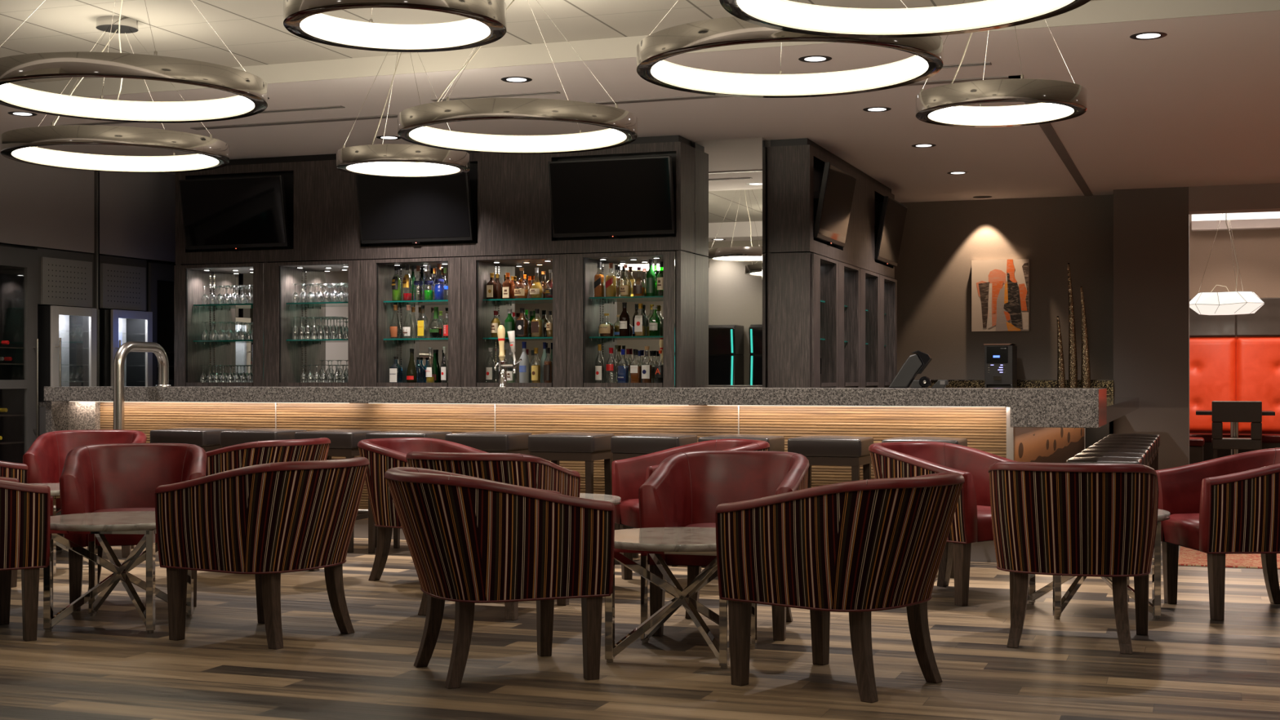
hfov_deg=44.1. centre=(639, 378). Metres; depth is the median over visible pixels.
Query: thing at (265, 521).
tub chair
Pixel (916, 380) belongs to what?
trim
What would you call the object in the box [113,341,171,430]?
rail
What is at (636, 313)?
liquor bottle
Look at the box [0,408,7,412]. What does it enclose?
wine bottle
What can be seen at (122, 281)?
tall cabinet
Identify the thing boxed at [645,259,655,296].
liquor bottle
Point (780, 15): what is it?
pendant
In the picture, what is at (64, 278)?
tall cabinet
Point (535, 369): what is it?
liquor bottle
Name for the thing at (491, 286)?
liquor bottle
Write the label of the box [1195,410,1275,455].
pedestal table
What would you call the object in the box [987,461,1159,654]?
tub chair
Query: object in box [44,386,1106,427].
countertop
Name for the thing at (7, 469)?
tub chair
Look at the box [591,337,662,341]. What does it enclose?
glass shelf
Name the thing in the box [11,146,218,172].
diffuser
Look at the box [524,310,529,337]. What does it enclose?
liquor bottle
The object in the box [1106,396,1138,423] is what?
wall
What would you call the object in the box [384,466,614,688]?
tub chair
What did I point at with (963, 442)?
bar stool
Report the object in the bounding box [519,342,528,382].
liquor bottle
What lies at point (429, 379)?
liquor bottle
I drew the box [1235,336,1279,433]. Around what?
cushion
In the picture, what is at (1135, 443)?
counter stool
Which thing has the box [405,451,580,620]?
tub chair
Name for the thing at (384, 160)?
pendant
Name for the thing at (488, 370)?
liquor bottle
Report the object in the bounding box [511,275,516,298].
liquor bottle
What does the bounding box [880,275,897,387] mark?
display cabinet
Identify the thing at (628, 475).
tub chair
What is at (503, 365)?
tap tower
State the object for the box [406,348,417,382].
liquor bottle
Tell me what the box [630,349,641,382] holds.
liquor bottle
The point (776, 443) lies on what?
bar stool
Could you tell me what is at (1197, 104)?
ceiling
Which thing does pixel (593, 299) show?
glass shelf
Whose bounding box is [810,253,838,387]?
display cabinet
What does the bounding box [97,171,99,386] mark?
trim
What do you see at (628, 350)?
liquor bottle
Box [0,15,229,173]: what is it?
pendant
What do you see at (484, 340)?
glass shelf
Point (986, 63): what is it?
ceiling vent
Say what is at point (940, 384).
card reader
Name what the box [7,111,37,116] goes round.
recessed light
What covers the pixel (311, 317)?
glass
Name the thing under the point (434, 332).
liquor bottle
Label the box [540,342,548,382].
liquor bottle
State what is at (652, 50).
pendant
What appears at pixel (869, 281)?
display cabinet
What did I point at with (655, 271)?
liquor bottle
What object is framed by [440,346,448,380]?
liquor bottle
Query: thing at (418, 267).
liquor bottle
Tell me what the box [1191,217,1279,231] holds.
trim
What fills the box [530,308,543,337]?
liquor bottle
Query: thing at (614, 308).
mirror
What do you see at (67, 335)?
refrigerator
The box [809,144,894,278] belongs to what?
wall
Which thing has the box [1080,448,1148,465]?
counter stool
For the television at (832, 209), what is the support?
attached to the wall at (858, 251)
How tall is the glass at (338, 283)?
0.160 m
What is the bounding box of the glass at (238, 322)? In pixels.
[236,322,248,340]
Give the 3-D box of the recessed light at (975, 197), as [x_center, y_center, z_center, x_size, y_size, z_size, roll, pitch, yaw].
[3.524,-1.868,16.260,0.196,0.004,0.196,0,0,20]
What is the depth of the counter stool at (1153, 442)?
12.68 m
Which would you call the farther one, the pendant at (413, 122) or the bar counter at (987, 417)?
the bar counter at (987, 417)
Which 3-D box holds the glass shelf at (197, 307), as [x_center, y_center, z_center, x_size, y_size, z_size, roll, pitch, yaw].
[-3.507,-0.625,13.680,0.651,0.030,0.273,0,0,20]
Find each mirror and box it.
[212,270,253,382]
[303,267,347,382]
[399,265,448,382]
[497,262,552,382]
[601,259,662,382]
[691,137,767,387]
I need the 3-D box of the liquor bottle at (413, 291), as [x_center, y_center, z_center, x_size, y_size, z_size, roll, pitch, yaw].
[-1.892,-0.791,13.167,0.056,0.300,0.056,0,0,30]
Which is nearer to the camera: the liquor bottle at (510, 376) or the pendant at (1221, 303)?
the liquor bottle at (510, 376)
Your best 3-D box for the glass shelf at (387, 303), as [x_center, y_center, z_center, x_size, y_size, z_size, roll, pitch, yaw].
[-1.774,-0.625,13.063,0.628,0.030,0.273,0,0,20]
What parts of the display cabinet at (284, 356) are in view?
door rail, door rail, edge trim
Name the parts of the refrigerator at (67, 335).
handle, door frame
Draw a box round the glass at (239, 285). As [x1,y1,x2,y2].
[238,284,246,303]
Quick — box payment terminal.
[888,350,932,387]
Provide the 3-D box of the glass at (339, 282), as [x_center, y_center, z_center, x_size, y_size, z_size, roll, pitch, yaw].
[-2.489,-0.721,13.214,0.068,0.160,0.068,0,0,38]
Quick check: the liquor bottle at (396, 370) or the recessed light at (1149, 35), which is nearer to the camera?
the recessed light at (1149, 35)
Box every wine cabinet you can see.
[0,244,38,463]
[144,260,176,386]
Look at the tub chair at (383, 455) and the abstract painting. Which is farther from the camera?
the abstract painting
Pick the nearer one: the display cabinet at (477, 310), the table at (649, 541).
the table at (649, 541)
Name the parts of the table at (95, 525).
leg, leg, frame, leg, leg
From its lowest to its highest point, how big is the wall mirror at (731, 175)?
3.000 m
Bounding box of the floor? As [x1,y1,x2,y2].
[0,537,1279,719]
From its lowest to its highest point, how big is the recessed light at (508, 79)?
0.003 m
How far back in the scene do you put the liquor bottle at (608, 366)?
12.41 m
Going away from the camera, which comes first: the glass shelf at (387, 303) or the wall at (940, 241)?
the glass shelf at (387, 303)
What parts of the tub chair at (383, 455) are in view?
panel, leg, panel, backrest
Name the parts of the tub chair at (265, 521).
leg, panel, leg, backrest, leg, panel, leg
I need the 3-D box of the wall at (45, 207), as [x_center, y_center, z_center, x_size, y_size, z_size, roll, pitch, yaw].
[-5.931,-0.370,10.921,0.700,3.000,8.900,0,0,20]
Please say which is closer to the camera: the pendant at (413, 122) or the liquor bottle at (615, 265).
the pendant at (413, 122)
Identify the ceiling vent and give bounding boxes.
[54,121,131,125]
[259,105,345,113]
[431,90,559,102]
[942,62,991,68]
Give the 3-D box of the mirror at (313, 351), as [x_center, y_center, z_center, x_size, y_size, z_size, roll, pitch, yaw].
[-2.592,-0.450,13.506,0.645,0.990,0.006,0,0,20]
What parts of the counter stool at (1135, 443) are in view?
seat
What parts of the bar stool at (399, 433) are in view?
leg, leg, seat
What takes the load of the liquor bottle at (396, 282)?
on the display cabinet at (379, 348)
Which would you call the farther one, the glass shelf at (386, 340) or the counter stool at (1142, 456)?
the glass shelf at (386, 340)
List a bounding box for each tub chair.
[0,460,27,587]
[0,476,50,641]
[22,430,146,557]
[59,443,206,611]
[155,457,369,649]
[205,437,330,571]
[357,437,488,581]
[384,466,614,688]
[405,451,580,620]
[611,439,769,579]
[638,450,808,640]
[715,471,964,702]
[868,441,1017,606]
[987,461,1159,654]
[1155,447,1279,620]
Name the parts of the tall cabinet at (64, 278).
perforated panel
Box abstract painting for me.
[971,258,1029,331]
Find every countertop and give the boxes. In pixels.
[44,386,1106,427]
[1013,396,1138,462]
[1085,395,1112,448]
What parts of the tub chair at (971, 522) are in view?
panel, panel, backrest, leg, leg, seat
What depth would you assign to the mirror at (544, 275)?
12.90 m
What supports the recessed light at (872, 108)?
in the ceiling
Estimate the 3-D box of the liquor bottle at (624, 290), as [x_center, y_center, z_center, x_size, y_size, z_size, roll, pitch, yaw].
[-0.113,-0.767,12.385,0.093,0.252,0.094,0,0,30]
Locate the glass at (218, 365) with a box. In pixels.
[217,364,223,382]
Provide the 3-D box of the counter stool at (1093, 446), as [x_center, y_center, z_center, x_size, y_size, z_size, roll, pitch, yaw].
[3.525,0.809,11.616,0.435,0.642,0.400,0,0,20]
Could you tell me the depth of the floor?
6.31 m
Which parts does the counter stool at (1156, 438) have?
seat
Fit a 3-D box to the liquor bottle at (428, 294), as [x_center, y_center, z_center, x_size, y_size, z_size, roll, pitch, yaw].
[-1.732,-0.785,12.962,0.081,0.289,0.081,0,0,30]
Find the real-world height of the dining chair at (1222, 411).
0.885 m
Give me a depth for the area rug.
9.80 m
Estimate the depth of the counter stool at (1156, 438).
13.28 m
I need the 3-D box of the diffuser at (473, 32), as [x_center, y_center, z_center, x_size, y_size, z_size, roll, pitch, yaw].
[-0.853,-1.266,5.526,0.658,0.092,0.658,0,0,20]
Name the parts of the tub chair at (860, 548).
leg, panel, leg, backrest, leg, panel, leg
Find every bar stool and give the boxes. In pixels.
[150,427,235,452]
[220,428,306,448]
[294,429,381,552]
[365,430,452,553]
[444,431,532,454]
[528,432,614,495]
[610,433,697,566]
[697,434,784,567]
[787,435,873,488]
[881,436,967,577]
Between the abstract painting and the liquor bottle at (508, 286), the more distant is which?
the abstract painting
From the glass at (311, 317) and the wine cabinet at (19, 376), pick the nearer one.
the wine cabinet at (19, 376)
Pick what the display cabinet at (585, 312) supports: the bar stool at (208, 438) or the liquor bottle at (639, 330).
the liquor bottle at (639, 330)
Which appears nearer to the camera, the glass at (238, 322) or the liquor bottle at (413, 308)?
the liquor bottle at (413, 308)
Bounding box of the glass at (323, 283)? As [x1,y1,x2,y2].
[322,283,330,302]
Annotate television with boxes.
[178,174,289,249]
[355,171,474,244]
[547,155,675,238]
[813,162,856,247]
[874,195,907,266]
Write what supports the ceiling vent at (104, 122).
in the ceiling
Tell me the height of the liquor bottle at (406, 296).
0.300 m
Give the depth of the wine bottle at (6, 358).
12.65 m
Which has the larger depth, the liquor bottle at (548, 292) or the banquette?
the banquette
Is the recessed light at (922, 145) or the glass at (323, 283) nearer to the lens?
the recessed light at (922, 145)
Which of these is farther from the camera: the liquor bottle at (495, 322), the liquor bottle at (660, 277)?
the liquor bottle at (495, 322)
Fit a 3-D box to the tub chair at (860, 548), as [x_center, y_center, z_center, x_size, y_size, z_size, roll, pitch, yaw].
[0.787,0.737,5.842,0.784,0.786,0.693,0,0,40]
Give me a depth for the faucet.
11.00 m
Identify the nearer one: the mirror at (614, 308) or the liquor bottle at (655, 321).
the liquor bottle at (655, 321)
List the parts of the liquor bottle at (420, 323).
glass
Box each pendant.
[0,0,267,123]
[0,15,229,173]
[283,0,506,52]
[336,51,470,177]
[397,0,637,154]
[636,0,943,97]
[719,0,1090,37]
[915,0,1087,127]
[1189,213,1264,315]
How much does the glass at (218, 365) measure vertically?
0.148 m
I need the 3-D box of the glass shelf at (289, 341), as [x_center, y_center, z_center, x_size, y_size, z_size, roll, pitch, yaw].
[-2.640,-0.315,13.371,0.635,0.030,0.273,0,0,20]
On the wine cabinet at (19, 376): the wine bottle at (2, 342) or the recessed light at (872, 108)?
the wine bottle at (2, 342)
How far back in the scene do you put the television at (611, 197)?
12.19 m
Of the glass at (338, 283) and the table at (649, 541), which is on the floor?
the table at (649, 541)
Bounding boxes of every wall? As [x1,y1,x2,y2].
[0,153,175,263]
[175,141,694,386]
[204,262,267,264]
[767,140,884,387]
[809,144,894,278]
[885,195,1113,434]
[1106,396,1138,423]
[1189,211,1279,434]
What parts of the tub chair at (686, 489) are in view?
leg, seat, leg, backrest, leg, leg, panel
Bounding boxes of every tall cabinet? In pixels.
[34,248,93,436]
[99,254,146,311]
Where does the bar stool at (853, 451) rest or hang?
on the floor
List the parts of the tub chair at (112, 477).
leg, leg, seat, backrest, leg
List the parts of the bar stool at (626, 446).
leg, leg, seat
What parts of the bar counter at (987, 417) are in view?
panel, granite leg, panel, foot rail, panel, panel, kick plate, panel, corner trim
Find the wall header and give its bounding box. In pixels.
[1188,182,1279,214]
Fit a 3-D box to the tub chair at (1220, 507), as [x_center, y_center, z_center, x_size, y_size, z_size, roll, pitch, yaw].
[3.003,0.737,7.696,0.784,0.786,0.693,0,0,-4]
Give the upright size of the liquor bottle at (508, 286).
0.212 m
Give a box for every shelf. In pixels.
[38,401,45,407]
[195,305,253,309]
[195,341,253,344]
[288,302,347,307]
[288,340,347,343]
[385,301,448,306]
[385,339,448,342]
[483,338,552,342]
[484,299,552,304]
[591,297,662,302]
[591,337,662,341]
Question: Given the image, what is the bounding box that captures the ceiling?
[0,10,1279,212]
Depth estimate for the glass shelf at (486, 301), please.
12.87 m
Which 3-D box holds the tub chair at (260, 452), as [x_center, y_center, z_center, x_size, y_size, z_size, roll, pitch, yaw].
[-2.212,0.737,9.197,0.784,0.786,0.693,0,0,28]
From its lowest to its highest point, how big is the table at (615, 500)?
0.490 m
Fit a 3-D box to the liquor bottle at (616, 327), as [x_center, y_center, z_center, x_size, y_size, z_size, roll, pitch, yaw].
[-0.170,-0.418,12.553,0.074,0.175,0.075,0,0,30]
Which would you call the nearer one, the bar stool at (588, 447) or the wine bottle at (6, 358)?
the bar stool at (588, 447)
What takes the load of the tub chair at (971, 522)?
on the floor
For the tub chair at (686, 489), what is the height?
0.786 m
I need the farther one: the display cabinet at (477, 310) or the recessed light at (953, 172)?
the recessed light at (953, 172)
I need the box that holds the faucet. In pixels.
[512,359,521,373]
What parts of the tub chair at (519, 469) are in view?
leg, panel, backrest, leg, panel, leg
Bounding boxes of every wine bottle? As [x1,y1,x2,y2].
[0,340,9,345]
[0,355,12,362]
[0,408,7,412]
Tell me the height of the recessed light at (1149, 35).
0.003 m
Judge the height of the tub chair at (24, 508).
0.786 m
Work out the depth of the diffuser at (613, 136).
8.44 m
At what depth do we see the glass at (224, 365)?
13.77 m
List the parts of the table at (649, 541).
leg, leg, frame, leg, leg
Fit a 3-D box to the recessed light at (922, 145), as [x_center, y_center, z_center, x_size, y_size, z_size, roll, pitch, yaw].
[2.277,-1.869,12.681,0.196,0.003,0.196,0,0,20]
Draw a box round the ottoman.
[1189,437,1204,464]
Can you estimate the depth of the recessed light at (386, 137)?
12.25 m
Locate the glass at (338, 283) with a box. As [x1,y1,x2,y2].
[337,283,345,302]
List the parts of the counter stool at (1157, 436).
seat, leg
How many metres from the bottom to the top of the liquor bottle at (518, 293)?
0.249 m
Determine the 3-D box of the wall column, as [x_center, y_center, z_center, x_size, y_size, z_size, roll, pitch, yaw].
[5.167,-0.370,15.940,0.704,3.000,0.900,0,0,20]
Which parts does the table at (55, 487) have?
leg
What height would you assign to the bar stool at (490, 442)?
0.792 m
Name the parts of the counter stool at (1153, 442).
seat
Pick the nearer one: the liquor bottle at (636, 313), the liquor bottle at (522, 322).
the liquor bottle at (636, 313)
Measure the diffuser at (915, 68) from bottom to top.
0.092 m
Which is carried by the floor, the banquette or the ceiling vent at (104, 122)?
the banquette
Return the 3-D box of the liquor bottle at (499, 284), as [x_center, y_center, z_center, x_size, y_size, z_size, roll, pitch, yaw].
[-1.165,-0.749,12.908,0.063,0.216,0.051,0,0,30]
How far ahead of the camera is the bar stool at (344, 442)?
10.29 m
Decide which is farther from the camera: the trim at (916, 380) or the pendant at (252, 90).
the trim at (916, 380)
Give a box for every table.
[28,483,88,576]
[43,511,193,633]
[579,493,621,505]
[604,527,756,669]
[1027,509,1170,618]
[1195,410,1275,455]
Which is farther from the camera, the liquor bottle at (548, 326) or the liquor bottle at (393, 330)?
the liquor bottle at (393, 330)
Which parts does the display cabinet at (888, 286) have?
door rail, door rail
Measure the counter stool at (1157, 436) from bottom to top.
0.642 m
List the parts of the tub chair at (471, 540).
leg, panel, leg, backrest, panel, leg, leg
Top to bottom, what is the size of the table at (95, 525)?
0.490 m
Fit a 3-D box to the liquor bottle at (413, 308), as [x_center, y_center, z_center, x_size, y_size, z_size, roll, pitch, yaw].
[-1.888,-0.464,13.166,0.086,0.266,0.086,0,0,30]
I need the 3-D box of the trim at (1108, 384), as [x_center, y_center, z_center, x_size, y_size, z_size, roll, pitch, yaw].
[3.800,0.155,16.177,2.029,0.270,0.469,0,0,20]
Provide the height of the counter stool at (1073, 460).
0.642 m
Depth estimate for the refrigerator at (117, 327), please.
13.93 m
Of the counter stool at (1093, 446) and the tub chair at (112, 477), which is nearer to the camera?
the tub chair at (112, 477)
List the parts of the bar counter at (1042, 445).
picture panel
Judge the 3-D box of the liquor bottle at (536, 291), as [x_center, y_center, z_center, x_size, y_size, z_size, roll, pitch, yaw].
[-0.828,-0.764,12.639,0.107,0.246,0.109,0,0,30]
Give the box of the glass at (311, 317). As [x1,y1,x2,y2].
[311,316,317,337]
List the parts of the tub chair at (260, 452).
panel, backrest, panel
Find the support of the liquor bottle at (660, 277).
on the display cabinet at (585, 312)
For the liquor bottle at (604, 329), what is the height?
0.182 m
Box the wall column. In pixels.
[1113,186,1189,470]
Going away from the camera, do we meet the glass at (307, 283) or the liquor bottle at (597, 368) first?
the liquor bottle at (597, 368)
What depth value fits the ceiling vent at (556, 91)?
10.43 m
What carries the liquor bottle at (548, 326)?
on the display cabinet at (477, 310)
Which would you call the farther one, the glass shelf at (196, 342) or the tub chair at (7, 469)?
the glass shelf at (196, 342)
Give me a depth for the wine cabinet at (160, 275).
15.02 m
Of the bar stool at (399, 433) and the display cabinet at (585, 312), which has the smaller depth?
the bar stool at (399, 433)
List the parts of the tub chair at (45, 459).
seat, leg, backrest, leg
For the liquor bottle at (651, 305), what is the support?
on the display cabinet at (585, 312)
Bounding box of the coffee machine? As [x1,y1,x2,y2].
[983,343,1017,387]
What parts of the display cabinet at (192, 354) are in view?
door rail, door rail, edge trim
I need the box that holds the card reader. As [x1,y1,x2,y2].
[931,380,948,387]
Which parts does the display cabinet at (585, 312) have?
door rail, door rail, edge trim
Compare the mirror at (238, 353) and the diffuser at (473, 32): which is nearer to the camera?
the diffuser at (473, 32)
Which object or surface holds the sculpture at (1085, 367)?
on the bar counter at (1093, 435)
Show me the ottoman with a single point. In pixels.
(1196, 444)
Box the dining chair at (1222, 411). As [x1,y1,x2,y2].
[1211,400,1262,458]
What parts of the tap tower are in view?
tap handle, faucet arm, tap handle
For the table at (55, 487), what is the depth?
9.06 m
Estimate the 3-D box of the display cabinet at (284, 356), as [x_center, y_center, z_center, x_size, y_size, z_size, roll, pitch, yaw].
[-2.674,0.076,13.334,0.926,2.108,0.390,0,0,20]
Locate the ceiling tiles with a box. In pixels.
[0,0,1098,84]
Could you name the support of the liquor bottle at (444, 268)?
on the display cabinet at (379, 348)
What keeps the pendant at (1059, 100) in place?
hanging from the ceiling tiles
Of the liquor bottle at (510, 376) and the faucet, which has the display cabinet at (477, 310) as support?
the liquor bottle at (510, 376)
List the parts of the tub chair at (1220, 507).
leg, seat, leg, backrest, panel, leg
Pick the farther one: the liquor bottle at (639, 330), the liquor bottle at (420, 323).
the liquor bottle at (420, 323)
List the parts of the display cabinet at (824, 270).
door rail, door rail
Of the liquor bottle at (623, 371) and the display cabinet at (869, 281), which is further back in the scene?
the display cabinet at (869, 281)
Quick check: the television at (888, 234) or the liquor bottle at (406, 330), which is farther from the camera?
the television at (888, 234)
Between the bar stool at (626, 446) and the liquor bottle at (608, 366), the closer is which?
the bar stool at (626, 446)
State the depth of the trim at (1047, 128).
11.47 m
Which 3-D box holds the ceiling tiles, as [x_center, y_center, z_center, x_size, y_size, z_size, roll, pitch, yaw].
[-0.638,-2.030,7.153,13.200,0.080,4.250,0,0,20]
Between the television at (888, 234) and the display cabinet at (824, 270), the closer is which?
the display cabinet at (824, 270)
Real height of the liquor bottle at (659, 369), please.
0.260 m
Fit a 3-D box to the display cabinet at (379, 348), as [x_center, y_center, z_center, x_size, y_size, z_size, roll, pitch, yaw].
[-1.807,0.076,13.025,0.915,2.108,0.390,0,0,20]
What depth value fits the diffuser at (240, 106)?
7.38 m
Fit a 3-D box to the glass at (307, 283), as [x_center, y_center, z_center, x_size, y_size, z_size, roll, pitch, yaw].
[-2.774,-0.721,13.316,0.068,0.160,0.068,0,0,-29]
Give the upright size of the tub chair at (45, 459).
0.786 m
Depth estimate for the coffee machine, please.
15.88 m
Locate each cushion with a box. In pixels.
[1189,337,1235,433]
[1189,432,1230,442]
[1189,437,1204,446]
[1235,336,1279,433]
[1239,433,1279,443]
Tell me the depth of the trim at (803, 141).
12.70 m
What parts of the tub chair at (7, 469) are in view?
panel, backrest, leg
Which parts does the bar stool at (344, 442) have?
seat, leg, leg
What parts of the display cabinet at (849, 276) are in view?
door rail, door rail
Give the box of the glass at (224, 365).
[223,364,230,382]
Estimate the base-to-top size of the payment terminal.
0.239 m
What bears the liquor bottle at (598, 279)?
on the display cabinet at (585, 312)
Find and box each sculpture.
[1056,315,1065,387]
[1067,262,1077,387]
[1080,286,1090,387]
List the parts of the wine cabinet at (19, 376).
handle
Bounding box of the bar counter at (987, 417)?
[44,386,1106,562]
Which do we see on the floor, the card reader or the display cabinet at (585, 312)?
the display cabinet at (585, 312)
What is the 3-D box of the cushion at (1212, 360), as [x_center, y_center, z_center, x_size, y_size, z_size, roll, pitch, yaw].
[6.546,0.075,18.629,0.898,1.130,0.065,0,0,20]
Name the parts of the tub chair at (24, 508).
leg, panel, backrest, leg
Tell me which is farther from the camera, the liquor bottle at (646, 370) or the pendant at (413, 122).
the liquor bottle at (646, 370)
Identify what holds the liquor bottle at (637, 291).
on the display cabinet at (585, 312)
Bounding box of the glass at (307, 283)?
[306,283,315,302]
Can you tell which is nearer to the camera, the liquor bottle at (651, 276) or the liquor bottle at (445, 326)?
the liquor bottle at (651, 276)
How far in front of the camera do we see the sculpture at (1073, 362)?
15.75 m
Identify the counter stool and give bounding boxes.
[1066,457,1142,464]
[1073,452,1145,465]
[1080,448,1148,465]
[1087,444,1151,466]
[1093,441,1153,467]
[1097,438,1155,468]
[1102,435,1158,470]
[1106,433,1159,470]
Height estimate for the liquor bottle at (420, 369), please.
0.218 m
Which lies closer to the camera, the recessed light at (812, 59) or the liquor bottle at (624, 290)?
the recessed light at (812, 59)
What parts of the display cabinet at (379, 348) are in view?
door rail, door rail, edge trim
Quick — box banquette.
[1189,297,1279,461]
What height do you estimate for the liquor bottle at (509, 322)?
0.230 m
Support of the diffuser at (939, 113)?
attached to the pendant at (1059, 100)
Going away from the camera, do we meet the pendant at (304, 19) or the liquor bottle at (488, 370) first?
the pendant at (304, 19)
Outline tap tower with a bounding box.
[493,324,521,386]
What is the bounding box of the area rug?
[1177,546,1279,568]
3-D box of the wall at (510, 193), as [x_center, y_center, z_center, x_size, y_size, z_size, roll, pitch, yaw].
[-1.788,-0.343,13.036,4.586,2.945,0.362,0,0,20]
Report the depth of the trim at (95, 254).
13.47 m
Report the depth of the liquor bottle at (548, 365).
12.58 m
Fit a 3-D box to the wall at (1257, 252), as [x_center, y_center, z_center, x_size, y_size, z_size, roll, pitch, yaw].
[7.796,-0.420,18.322,4.800,3.100,0.150,0,0,20]
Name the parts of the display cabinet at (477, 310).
door rail, door rail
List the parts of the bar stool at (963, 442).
seat, leg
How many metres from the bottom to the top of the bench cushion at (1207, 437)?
0.089 m
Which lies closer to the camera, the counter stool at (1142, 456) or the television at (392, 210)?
the counter stool at (1142, 456)
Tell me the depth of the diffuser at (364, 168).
9.50 m
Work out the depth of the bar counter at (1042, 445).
11.86 m
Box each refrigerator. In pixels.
[37,305,96,401]
[99,309,152,386]
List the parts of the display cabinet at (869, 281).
door rail, door rail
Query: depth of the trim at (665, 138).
13.21 m
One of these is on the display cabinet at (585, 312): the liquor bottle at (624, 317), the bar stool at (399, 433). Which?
the liquor bottle at (624, 317)
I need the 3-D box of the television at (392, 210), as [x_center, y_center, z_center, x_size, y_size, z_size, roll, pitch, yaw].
[-1.813,-1.395,12.835,1.005,0.597,0.233,0,0,20]
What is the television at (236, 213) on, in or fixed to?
attached to the wall at (510, 193)
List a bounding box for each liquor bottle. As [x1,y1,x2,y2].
[389,305,400,338]
[389,356,402,382]
[391,265,401,301]
[402,264,411,300]
[402,305,413,336]
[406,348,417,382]
[408,306,416,338]
[409,265,416,300]
[413,265,423,288]
[415,357,423,382]
[417,305,428,337]
[423,265,433,300]
[425,347,435,382]
[429,306,443,337]
[431,349,438,382]
[434,263,444,300]
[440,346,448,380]
[443,267,448,288]
[443,313,448,337]
[485,347,493,379]
[486,273,497,298]
[490,311,501,337]
[495,273,502,298]
[502,272,513,298]
[504,308,515,337]
[506,349,514,382]
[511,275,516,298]
[514,267,528,298]
[515,307,528,337]
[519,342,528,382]
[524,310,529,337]
[529,267,543,297]
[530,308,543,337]
[531,347,540,382]
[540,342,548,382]
[543,347,552,382]
[544,269,552,297]
[546,311,552,337]
[594,262,604,297]
[595,344,604,380]
[598,313,614,336]
[605,262,616,297]
[605,347,616,382]
[613,315,620,336]
[614,264,619,275]
[617,349,628,382]
[619,264,631,296]
[619,302,629,336]
[623,348,630,364]
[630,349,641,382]
[632,266,644,296]
[632,303,639,336]
[634,303,645,336]
[641,346,652,382]
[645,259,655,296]
[646,304,653,336]
[648,306,660,336]
[653,259,657,296]
[655,350,662,382]
[657,262,662,296]
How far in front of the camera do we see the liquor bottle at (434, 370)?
13.08 m
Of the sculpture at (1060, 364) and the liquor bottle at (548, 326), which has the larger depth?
the sculpture at (1060, 364)
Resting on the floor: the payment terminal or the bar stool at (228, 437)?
the bar stool at (228, 437)
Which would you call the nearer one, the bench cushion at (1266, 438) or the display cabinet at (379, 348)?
the display cabinet at (379, 348)
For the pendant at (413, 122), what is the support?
hanging from the ceiling tiles
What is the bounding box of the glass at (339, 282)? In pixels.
[337,282,346,302]
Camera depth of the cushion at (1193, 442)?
17.02 m
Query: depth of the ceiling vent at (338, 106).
10.95 m
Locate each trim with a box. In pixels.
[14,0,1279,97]
[92,171,97,386]
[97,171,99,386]
[190,75,1093,195]
[226,135,691,165]
[770,137,891,192]
[915,379,1113,380]
[927,380,1113,396]
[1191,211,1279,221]
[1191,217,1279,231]
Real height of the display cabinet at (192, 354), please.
2.108 m
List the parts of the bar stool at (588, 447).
leg, seat, leg, leg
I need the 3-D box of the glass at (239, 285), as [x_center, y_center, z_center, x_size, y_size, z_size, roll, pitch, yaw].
[-3.405,-0.721,13.541,0.068,0.160,0.068,0,0,-16]
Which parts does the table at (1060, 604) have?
leg, leg, leg, leg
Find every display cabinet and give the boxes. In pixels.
[173,262,263,386]
[263,259,361,386]
[360,257,461,386]
[461,253,566,386]
[566,251,675,386]
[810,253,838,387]
[838,261,860,387]
[860,268,879,387]
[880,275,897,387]
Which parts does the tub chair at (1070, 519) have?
panel, leg, leg, panel, backrest, leg, leg, panel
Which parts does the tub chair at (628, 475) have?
leg, seat, backrest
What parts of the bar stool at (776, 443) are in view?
seat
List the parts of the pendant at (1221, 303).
lamp shade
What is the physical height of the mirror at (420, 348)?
0.990 m
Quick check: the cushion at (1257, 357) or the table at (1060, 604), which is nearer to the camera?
the table at (1060, 604)
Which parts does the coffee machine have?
door, spout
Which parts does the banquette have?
headboard panel, headboard panel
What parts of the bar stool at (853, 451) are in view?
leg, seat, leg, leg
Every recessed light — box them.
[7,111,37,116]
[376,135,401,139]
[501,76,532,82]
[798,55,831,62]
[862,106,891,111]
[911,143,935,147]
[946,171,968,174]
[973,195,991,198]
[1129,31,1167,39]
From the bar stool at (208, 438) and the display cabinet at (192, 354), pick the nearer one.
the bar stool at (208, 438)
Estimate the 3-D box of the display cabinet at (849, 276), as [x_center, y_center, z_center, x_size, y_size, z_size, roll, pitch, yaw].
[1.647,0.076,13.592,0.336,2.108,0.890,0,0,20]
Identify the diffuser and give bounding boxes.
[0,82,254,120]
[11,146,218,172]
[299,13,490,49]
[346,161,460,176]
[408,125,626,152]
[650,54,928,95]
[928,102,1074,125]
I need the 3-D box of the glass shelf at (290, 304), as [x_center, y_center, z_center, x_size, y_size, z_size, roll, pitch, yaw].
[-2.640,-0.625,13.371,0.635,0.030,0.273,0,0,20]

